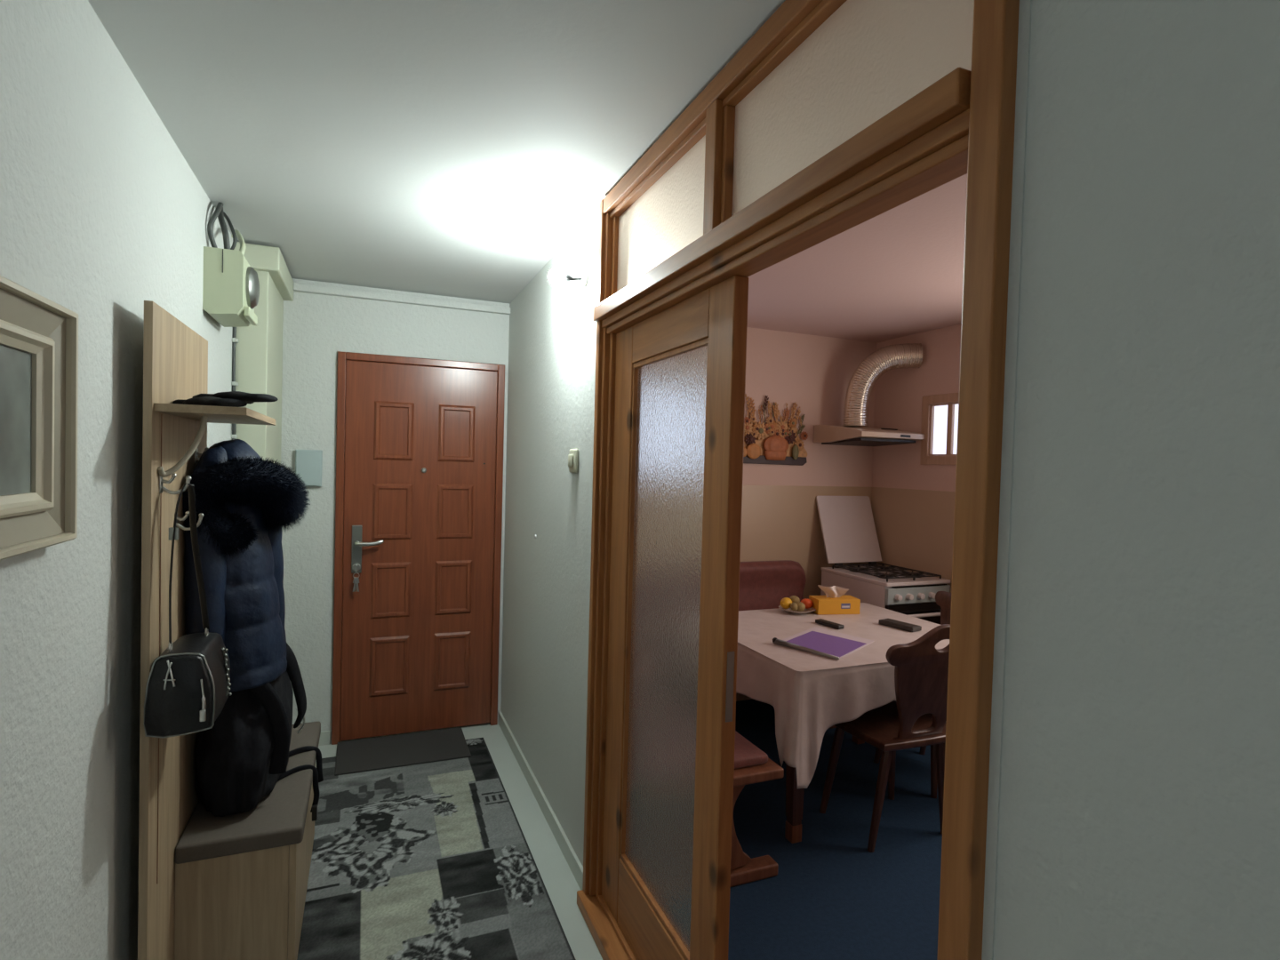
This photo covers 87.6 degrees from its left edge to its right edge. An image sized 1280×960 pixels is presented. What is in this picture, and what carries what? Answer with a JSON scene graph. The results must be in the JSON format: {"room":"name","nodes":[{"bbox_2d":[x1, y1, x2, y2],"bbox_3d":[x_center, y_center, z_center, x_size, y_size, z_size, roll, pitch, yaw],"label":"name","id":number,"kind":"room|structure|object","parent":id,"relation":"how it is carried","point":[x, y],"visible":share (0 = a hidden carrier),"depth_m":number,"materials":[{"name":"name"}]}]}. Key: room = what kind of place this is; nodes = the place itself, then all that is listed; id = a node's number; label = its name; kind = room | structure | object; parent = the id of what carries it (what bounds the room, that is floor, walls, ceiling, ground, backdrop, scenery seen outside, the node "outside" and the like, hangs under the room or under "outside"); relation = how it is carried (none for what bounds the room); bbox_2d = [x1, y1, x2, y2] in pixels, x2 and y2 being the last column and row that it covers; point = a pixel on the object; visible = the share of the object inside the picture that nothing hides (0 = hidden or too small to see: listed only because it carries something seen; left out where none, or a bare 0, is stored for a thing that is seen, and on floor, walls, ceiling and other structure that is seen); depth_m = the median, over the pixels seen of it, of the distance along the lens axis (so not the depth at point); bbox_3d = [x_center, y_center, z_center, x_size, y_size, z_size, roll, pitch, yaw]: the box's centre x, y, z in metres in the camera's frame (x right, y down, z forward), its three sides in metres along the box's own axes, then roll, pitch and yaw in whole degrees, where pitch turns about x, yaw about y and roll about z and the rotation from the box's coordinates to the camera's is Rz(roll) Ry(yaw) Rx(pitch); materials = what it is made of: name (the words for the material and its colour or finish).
{"room":"apartment entrance hallway","nodes":[
{"label":"apartment entrance hallway","id":0,"kind":"room"},
{"bbox_2d":[0,0,232,959],"bbox_3d":[-0.581,0.297,-0.114,0.100,2.400,7.610,1,1,-22],"label":"wall","id":1,"kind":"structure","parent":0,"point":[102,213],"depth_m":1.35,"materials":[{"name":"paint"}]},
{"bbox_2d":[0,275,78,559],"bbox_3d":[-0.946,-0.090,0.978,0.039,0.412,0.492,1,1,-22],"label":"picture frame","id":2,"kind":"object","parent":1,"relation":"attached to","point":[39,335],"visible":1,"depth_m":1.11,"materials":[{"name":"beige paint"}]},
{"bbox_2d":[0,344,31,495],"bbox_3d":[-0.962,-0.090,0.972,0.005,0.231,0.311,1,1,-22],"label":"print","id":3,"kind":"object","parent":2,"relation":"attached to","point":[15,359],"depth_m":1.07},
{"bbox_2d":[202,202,259,327],"bbox_3d":[-1.486,-0.784,2.467,0.149,0.420,0.364,1,1,-22],"label":"meter box","id":4,"kind":"object","parent":1,"relation":"attached to","point":[230,284],"visible":1,"depth_m":2.31,"materials":[{"name":"beige plastic"}]},
{"bbox_2d":[231,327,238,439],"bbox_3d":[-1.708,0.073,2.798,0.022,1.850,0.027,1,1,-22],"label":"cable","id":5,"kind":"object","parent":1,"relation":"attached to","point":[235,340],"visible":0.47,"depth_m":2.78,"materials":[{"name":"plastic"}]},
{"bbox_2d":[234,241,293,465],"bbox_3d":[-1.746,0.198,3.089,0.171,2.385,0.595,1,1,-22],"label":"pillar","id":6,"kind":"structure","parent":1,"relation":"attached to","point":[259,348],"depth_m":2.84,"materials":[{"name":"white paint"}]},
{"bbox_2d":[280,278,509,743],"bbox_3d":[-1.373,0.188,3.617,1.261,2.400,0.100,1,1,-22],"label":"wall","id":7,"kind":"structure","parent":0,"point":[316,327],"depth_m":3.46,"materials":[{"name":"paint"}]},
{"bbox_2d":[295,449,322,486],"bbox_3d":[-1.691,-0.061,3.406,0.123,0.186,0.034,1,1,-22],"label":"wall box","id":8,"kind":"object","parent":7,"relation":"attached to","point":[308,463],"visible":0.84,"depth_m":3.39,"materials":[{"name":"white plastic"}]},
{"bbox_2d":[318,730,329,745],"bbox_3d":[-1.737,1.348,3.448,0.245,0.070,0.012,1,1,-22],"label":"baseboard","id":9,"kind":"structure","parent":7,"relation":"attached to","point":[324,736],"depth_m":3.48,"materials":[{"name":"tile"}]},
{"bbox_2d":[293,282,510,314],"bbox_3d":[-1.238,-0.962,3.560,1.090,0.037,0.035,1,1,-22],"label":"trim","id":10,"kind":"structure","parent":7,"relation":"attached to","point":[297,287],"depth_m":3.53,"materials":[{"name":"paint"}]},
{"bbox_2d":[331,351,504,744],"bbox_3d":[-1.188,0.367,3.630,0.862,2.050,0.128,1,1,-22],"label":"door","id":11,"kind":"structure","parent":7,"relation":"in","point":[420,442],"depth_m":3.62,"materials":[{"name":"brown wood"}]},
{"bbox_2d":[352,572,359,591],"bbox_3d":[-1.480,0.533,3.478,0.032,0.100,0.010,1,1,-22],"label":"bunch","id":12,"kind":"object","parent":11,"relation":"hanging from","point":[356,580],"visible":1,"depth_m":3.48,"materials":[{"name":"metal"}]},
{"bbox_2d":[88,0,967,342],"bbox_3d":[1.254,-0.901,0.596,3.996,0.060,7.610,1,1,-22],"label":"ceiling","id":13,"kind":"structure","parent":0,"point":[443,148],"depth_m":1.84,"materials":[{"name":"paint"}]},
{"bbox_2d":[500,207,599,866],"bbox_3d":[-0.446,0.225,3.101,0.065,2.400,1.760,1,1,-22],"label":"wall","id":14,"kind":"structure","parent":0,"point":[551,379],"depth_m":2.83,"materials":[{"name":"paint"}]},
{"bbox_2d":[498,711,583,890],"bbox_3d":[-0.494,1.390,3.069,0.012,0.070,1.658,1,1,-22],"label":"baseboard","id":15,"kind":"structure","parent":14,"relation":"attached to","point":[568,852],"depth_m":2.83,"materials":[{"name":"tile"}]},
{"bbox_2d":[548,267,588,287],"bbox_3d":[-0.262,-0.747,2.461,0.158,0.072,0.063,2,1,11],"label":"wall lamp","id":16,"kind":"object","parent":14,"relation":"attached to","point":[556,276],"visible":1,"depth_m":2.44,"materials":[{"name":"white metal"}]},
{"bbox_2d":[561,272,581,280],"bbox_3d":[-0.248,-0.745,2.450,0.073,0.032,0.029,2,1,16],"label":"socket","id":17,"kind":"object","parent":16,"relation":"attached to","point":[565,276],"depth_m":2.44,"materials":[{"name":"plastic"}]},
{"bbox_2d":[568,448,578,472],"bbox_3d":[-0.256,-0.073,2.531,0.026,0.092,0.090,1,1,-22],"label":"wall switch","id":18,"kind":"object","parent":14,"relation":"attached to","point":[573,454],"visible":1,"depth_m":2.50,"materials":[{"name":"white plastic"}]},
{"bbox_2d":[616,135,705,291],"bbox_3d":[0.056,-0.709,1.883,0.005,0.284,0.665,1,1,-22],"label":"window","id":19,"kind":"structure","parent":14,"relation":"in","point":[668,217],"depth_m":1.85,"materials":[{"name":"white glass"}]},
{"bbox_2d":[601,275,748,959],"bbox_3d":[0.059,0.468,1.869,0.038,1.875,0.768,1,1,-22],"label":"door","id":20,"kind":"structure","parent":14,"relation":"in","point":[680,371],"depth_m":1.78,"materials":[{"name":"brown wood"}]},
{"bbox_2d":[315,698,946,959],"bbox_3d":[1.188,1.557,0.654,3.996,0.060,7.610,1,1,-22],"label":"floor","id":21,"kind":"structure","parent":0,"point":[830,897],"depth_m":2.58,"materials":[{"name":"blue carpet"}]},
{"bbox_2d":[137,300,275,959],"bbox_3d":[-1.195,0.497,1.844,0.252,1.835,0.575,1,1,-22],"label":"coat rack","id":22,"kind":"object","parent":21,"relation":"on","point":[175,356],"visible":0.78,"depth_m":1.65,"materials":[{"name":"brown wood"}]},
{"bbox_2d":[144,483,231,738],"bbox_3d":[-1.092,0.299,1.632,0.147,0.584,0.248,1,1,-22],"label":"handbag","id":23,"kind":"object","parent":22,"relation":"hanging from","point":[188,688],"visible":1,"depth_m":1.55,"materials":[{"name":"black leather"}]},
{"bbox_2d":[172,396,247,407],"bbox_3d":[-1.090,-0.197,1.700,0.222,0.029,0.106,2,2,31],"label":"glove","id":24,"kind":"object","parent":22,"relation":"on","point":[212,401],"visible":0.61,"depth_m":1.64,"materials":[{"name":"black fabric"}]},
{"bbox_2d":[192,391,278,404],"bbox_3d":[-1.054,-0.216,1.748,0.222,0.029,0.106,2,1,21],"label":"glove","id":25,"kind":"object","parent":24,"relation":"on","point":[249,398],"visible":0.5,"depth_m":1.70,"materials":[{"name":"black fabric"}]},
{"bbox_2d":[153,402,275,425],"bbox_3d":[-1.149,-0.177,1.846,0.188,0.019,0.563,1,1,-22],"label":"shelf","id":26,"kind":"object","parent":22,"relation":"attached to","point":[190,414],"depth_m":1.65,"materials":[{"name":"brown wood"}]},
{"bbox_2d":[182,439,311,691],"bbox_3d":[-1.165,0.241,2.006,0.307,0.720,0.378,1,1,-22],"label":"puffer jacket","id":27,"kind":"object","parent":22,"relation":"hanging from","point":[246,500],"visible":0.93,"depth_m":1.91,"materials":[{"name":"blue fabric"}]},
{"bbox_2d":[192,439,262,509],"bbox_3d":[-1.214,-0.002,1.989,0.174,0.242,0.289,1,1,-22],"label":"hood","id":28,"kind":"object","parent":27,"relation":"attached to","point":[236,452],"depth_m":1.89,"materials":[{"name":"blue fabric"}]},
{"bbox_2d":[174,721,320,959],"bbox_3d":[-1.262,1.196,2.224,0.307,0.456,0.827,1,1,-22],"label":"bench","id":29,"kind":"object","parent":21,"relation":"on","point":[242,879],"visible":0.81,"depth_m":1.87,"materials":[{"name":"brown wood"}]},
{"bbox_2d":[175,721,320,863],"bbox_3d":[-1.257,0.994,2.219,0.307,0.050,0.827,1,1,-22],"label":"cushion","id":30,"kind":"object","parent":29,"relation":"on","point":[277,821],"depth_m":1.90,"materials":[{"name":"beige fabric"}]},
{"bbox_2d":[195,642,323,821],"bbox_3d":[-1.215,0.778,2.154,0.340,0.747,0.547,1,1,-22],"label":"backpack","id":31,"kind":"object","parent":29,"relation":"on","point":[241,760],"visible":0.67,"depth_m":1.94,"materials":[{"name":"black fabric"}]},
{"bbox_2d":[296,737,575,959],"bbox_3d":[-0.742,1.432,2.297,0.800,0.008,2.520,1,1,-22],"label":"runner rug","id":32,"kind":"object","parent":21,"relation":"on","point":[434,860],"visible":0.98,"depth_m":2.42,"materials":[{"name":"grey carpet"}]},
{"bbox_2d":[334,727,471,775],"bbox_3d":[-1.218,1.385,3.431,0.630,0.008,0.390,1,1,-22],"label":"doormat","id":33,"kind":"object","parent":32,"relation":"on","point":[377,753],"visible":1,"depth_m":3.41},
{"bbox_2d":[730,560,836,887],"bbox_3d":[0.506,0.992,3.311,1.864,0.907,1.707,1,1,-22],"label":"bench","id":34,"kind":"object","parent":21,"relation":"on","point":[763,584],"visible":0.19,"depth_m":2.50,"materials":[{"name":"brown wood"}]},
{"bbox_2d":[734,730,767,768],"bbox_3d":[-0.058,0.985,3.065,0.490,0.038,1.590,1,1,-22],"label":"seat cushion","id":35,"kind":"object","parent":34,"relation":"on","point":[747,756],"depth_m":2.42,"materials":[{"name":"red fabric"}]},
{"bbox_2d":[784,735,864,843],"bbox_3d":[0.935,1.089,3.184,1.138,0.742,0.956,1,1,-22],"label":"dining table","id":36,"kind":"object","parent":21,"relation":"on","point":[794,796],"visible":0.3,"depth_m":2.69,"materials":[{"name":"brown wood"}]},
{"bbox_2d":[736,602,949,788],"bbox_3d":[0.936,0.928,3.176,1.281,0.429,1.091,1,1,-22],"label":"tablecloth","id":37,"kind":"object","parent":36,"relation":"on","point":[809,694],"visible":0.46,"depth_m":2.65,"materials":[{"name":"white fabric"}]},
{"bbox_2d":[778,605,815,614],"bbox_3d":[0.831,0.689,3.538,0.192,0.024,0.192,1,1,-22],"label":"plate","id":38,"kind":"object","parent":37,"relation":"on","point":[805,611],"visible":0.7,"depth_m":3.50,"materials":[{"name":"ceramic"}]},
{"bbox_2d":[780,597,791,608],"bbox_3d":[0.774,0.651,3.532,0.073,0.062,0.063,1,1,-22],"label":"lemon","id":39,"kind":"object","parent":38,"relation":"on","point":[786,602],"visible":0.99,"depth_m":3.51,"materials":[{"name":"yellow food"}]},
{"bbox_2d":[790,602,797,610],"bbox_3d":[0.806,0.663,3.494,0.045,0.044,0.048,1,1,-22],"label":"kiwi","id":40,"kind":"object","parent":38,"relation":"on","point":[793,606],"visible":1,"depth_m":3.48,"materials":[{"name":"brown food"}]},
{"bbox_2d":[789,595,799,603],"bbox_3d":[0.823,0.643,3.565,0.061,0.054,0.053,1,1,-22],"label":"kiwi","id":41,"kind":"object","parent":38,"relation":"on","point":[795,599],"visible":0.56,"depth_m":3.54,"materials":[{"name":"brown food"}]},
{"bbox_2d":[796,601,805,611],"bbox_3d":[0.839,0.665,3.503,0.059,0.052,0.050,1,1,-22],"label":"kiwi","id":42,"kind":"object","parent":38,"relation":"on","point":[801,606],"visible":0.91,"depth_m":3.48,"materials":[{"name":"brown food"}]},
{"bbox_2d":[800,598,812,608],"bbox_3d":[0.887,0.657,3.555,0.064,0.055,0.064,1,1,-22],"label":"mandarin","id":43,"kind":"object","parent":38,"relation":"on","point":[808,604],"visible":0.86,"depth_m":3.53,"materials":[{"name":"orange food"}]},
{"bbox_2d":[772,626,874,660],"bbox_3d":[0.815,0.702,2.934,0.319,0.027,0.445,3,2,41],"label":"folder","id":44,"kind":"object","parent":37,"relation":"on","point":[828,644],"visible":1,"depth_m":2.90,"materials":[{"name":"purple paper"}]},
{"bbox_2d":[815,618,844,629],"bbox_3d":[0.923,0.701,3.251,0.042,0.019,0.150,1,2,-32],"label":"remote control","id":45,"kind":"object","parent":37,"relation":"on","point":[821,621],"visible":1,"depth_m":3.23,"materials":[{"name":"black plastic"}]},
{"bbox_2d":[808,584,860,614],"bbox_3d":[1.040,0.634,3.566,0.236,0.144,0.117,1,1,-10],"label":"tissue box","id":46,"kind":"object","parent":37,"relation":"on","point":[834,602],"visible":0.99,"depth_m":3.52,"materials":[{"name":"yellow cardboard"}]},
{"bbox_2d":[878,618,921,631],"bbox_3d":[1.268,0.708,3.257,0.075,0.023,0.190,1,2,-34],"label":"case","id":47,"kind":"object","parent":37,"relation":"on","point":[897,624],"visible":1,"depth_m":3.23,"materials":[{"name":"black plastic"}]},
{"bbox_2d":[816,496,950,700],"bbox_3d":[1.512,0.785,4.228,0.488,1.331,0.768,1,1,-22],"label":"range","id":48,"kind":"object","parent":21,"relation":"on","point":[847,524],"visible":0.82,"depth_m":4.28,"materials":[{"name":"white metal"}]},
{"bbox_2d":[820,565,950,586],"bbox_3d":[1.528,0.598,4.198,0.488,0.022,0.608,1,1,-22],"label":"cooktop","id":49,"kind":"object","parent":48,"relation":"in","point":[844,572],"depth_m":4.06,"materials":[{"name":"white metal"}]},
{"bbox_2d":[819,624,950,852],"bbox_3d":[1.075,1.010,2.790,0.521,0.927,0.508,1,1,-21],"label":"dining chair","id":50,"kind":"object","parent":21,"relation":"on","point":[921,670],"visible":0.71,"depth_m":2.63,"materials":[{"name":"brown wood"}]},
{"bbox_2d":[873,591,951,798],"bbox_3d":[1.515,1.006,3.353,0.509,0.932,0.521,1,1,-22],"label":"dining chair","id":51,"kind":"object","parent":21,"relation":"on","point":[942,598],"visible":0.1,"depth_m":3.54,"materials":[{"name":"brown wood"}]},
{"bbox_2d":[736,327,876,701],"bbox_3d":[0.501,0.223,4.266,2.570,2.400,0.103,1,1,-22],"label":"wall","id":52,"kind":"structure","parent":0,"point":[780,518],"depth_m":4.43,"materials":[{"name":"paint"}]},
{"bbox_2d":[743,393,807,465],"bbox_3d":[0.822,-0.323,4.302,0.660,0.446,0.043,1,1,-22],"label":"wall decoration","id":53,"kind":"object","parent":52,"relation":"attached to","point":[776,443],"visible":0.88,"depth_m":4.31,"materials":[{"name":"paint"}]},
{"bbox_2d":[744,421,752,434],"bbox_3d":[0.682,-0.333,4.246,0.094,0.095,0.012,1,1,-22],"label":"flower","id":54,"kind":"object","parent":53,"relation":"on","point":[748,425],"depth_m":4.25,"materials":[{"name":"paint"}]},
{"bbox_2d":[744,432,756,445],"bbox_3d":[0.708,-0.262,4.259,0.088,0.089,0.011,1,1,-22],"label":"flower","id":55,"kind":"object","parent":53,"relation":"on","point":[750,437],"depth_m":4.26,"materials":[{"name":"purple plant"}]},
{"bbox_2d":[749,415,756,423],"bbox_3d":[0.723,-0.388,4.260,0.050,0.050,0.009,1,1,-22],"label":"flower","id":56,"kind":"object","parent":53,"relation":"on","point":[752,420],"depth_m":4.26,"materials":[{"name":"paint"}]},
{"bbox_2d":[752,421,767,439],"bbox_3d":[0.774,-0.316,4.284,0.121,0.122,0.014,1,1,-22],"label":"flower","id":57,"kind":"object","parent":53,"relation":"on","point":[759,430],"depth_m":4.28,"materials":[{"name":"paint"}]},
{"bbox_2d":[766,416,773,423],"bbox_3d":[0.842,-0.381,4.309,0.064,0.065,0.010,1,1,-22],"label":"flower","id":58,"kind":"object","parent":53,"relation":"on","point":[770,420],"depth_m":4.30,"materials":[{"name":"paint"}]},
{"bbox_2d":[766,420,777,432],"bbox_3d":[0.853,-0.345,4.315,0.094,0.095,0.012,1,1,-22],"label":"flower","id":59,"kind":"object","parent":53,"relation":"on","point":[772,426],"depth_m":4.31,"materials":[{"name":"plant"}]},
{"bbox_2d":[743,455,806,465],"bbox_3d":[0.817,-0.131,4.320,0.625,0.060,0.016,1,1,-22],"label":"shelf","id":60,"kind":"object","parent":53,"relation":"attached to","point":[784,460],"depth_m":4.33,"materials":[{"name":"grey wood"}]},
{"bbox_2d":[764,450,786,460],"bbox_3d":[0.880,-0.158,4.331,0.172,0.058,0.043,1,1,-22],"label":"basket","id":61,"kind":"object","parent":53,"relation":"on","point":[769,455],"depth_m":4.31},
{"bbox_2d":[772,429,780,436],"bbox_3d":[0.889,-0.299,4.332,0.070,0.071,0.010,1,1,-22],"label":"flower","id":62,"kind":"object","parent":53,"relation":"on","point":[775,432],"depth_m":4.32,"materials":[{"name":"orange plant"}]},
{"bbox_2d":[776,419,788,431],"bbox_3d":[0.927,-0.343,4.346,0.098,0.099,0.012,1,1,-22],"label":"flower","id":63,"kind":"object","parent":53,"relation":"on","point":[782,426],"depth_m":4.34,"materials":[{"name":"paint"}]},
{"bbox_2d":[784,429,796,444],"bbox_3d":[0.986,-0.282,4.372,0.098,0.099,0.012,1,1,-22],"label":"flower","id":64,"kind":"object","parent":53,"relation":"on","point":[790,435],"depth_m":4.37,"materials":[{"name":"purple plant"}]},
{"bbox_2d":[788,417,797,428],"bbox_3d":[1.002,-0.373,4.375,0.068,0.069,0.010,1,1,-22],"label":"flower","id":65,"kind":"object","parent":53,"relation":"on","point":[793,421],"depth_m":4.37,"materials":[{"name":"plant"}]},
{"bbox_2d":[794,439,804,450],"bbox_3d":[1.054,-0.231,4.401,0.078,0.079,0.011,1,1,-22],"label":"flower","id":66,"kind":"object","parent":53,"relation":"on","point":[799,445],"depth_m":4.40,"materials":[{"name":"paint"}]},
{"bbox_2d":[800,431,807,439],"bbox_3d":[1.088,-0.292,4.413,0.062,0.062,0.010,1,1,-22],"label":"flower","id":67,"kind":"object","parent":53,"relation":"on","point":[804,436],"depth_m":4.41,"materials":[{"name":"plant"}]},
{"bbox_2d":[813,424,924,446],"bbox_3d":[1.479,-0.291,4.336,0.498,0.125,0.474,1,1,-22],"label":"hood","id":68,"kind":"object","parent":52,"relation":"attached to","point":[823,434],"visible":1,"depth_m":4.21,"materials":[{"name":"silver metal"}]},
{"bbox_2d":[843,343,923,426],"bbox_3d":[1.562,-0.614,4.312,0.464,0.537,0.168,2,1,9],"label":"duct","id":69,"kind":"object","parent":68,"relation":"attached to","point":[864,378],"visible":1,"depth_m":4.26,"materials":[{"name":"metal"}]},
{"bbox_2d":[871,323,961,722],"bbox_3d":[2.388,0.307,2.826,0.038,2.400,4.000,1,1,-22],"label":"wall","id":70,"kind":"structure","parent":0,"point":[913,503],"depth_m":4.30,"materials":[{"name":"paint"}]},
{"bbox_2d":[920,392,959,464],"bbox_3d":[1.904,-0.307,4.015,0.040,0.435,0.515,1,1,-22],"label":"window","id":71,"kind":"structure","parent":70,"relation":"in","point":[944,407],"depth_m":4.13,"materials":[{"name":"clear glass"}]},
{"bbox_2d":[981,0,1279,959],"bbox_3d":[1.267,0.370,-1.086,0.068,2.400,4.207,1,1,-22],"label":"wall","id":72,"kind":"structure","parent":0,"point":[1133,798],"depth_m":0.69,"materials":[{"name":"paint"}]},
{"bbox_2d":[576,0,1019,959],"bbox_3d":[0.159,0.280,1.561,0.112,2.395,1.550,1,1,-22],"label":"trim","id":73,"kind":"structure","parent":72,"relation":"attached to","point":[962,124],"depth_m":0.97,"materials":[{"name":"brown wood"}]},
{"bbox_2d":[732,0,974,215],"bbox_3d":[0.341,-0.685,1.185,0.005,0.284,0.681,1,1,-22],"label":"window","id":74,"kind":"structure","parent":72,"relation":"in","point":[868,58],"depth_m":1.16,"materials":[{"name":"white glass"}]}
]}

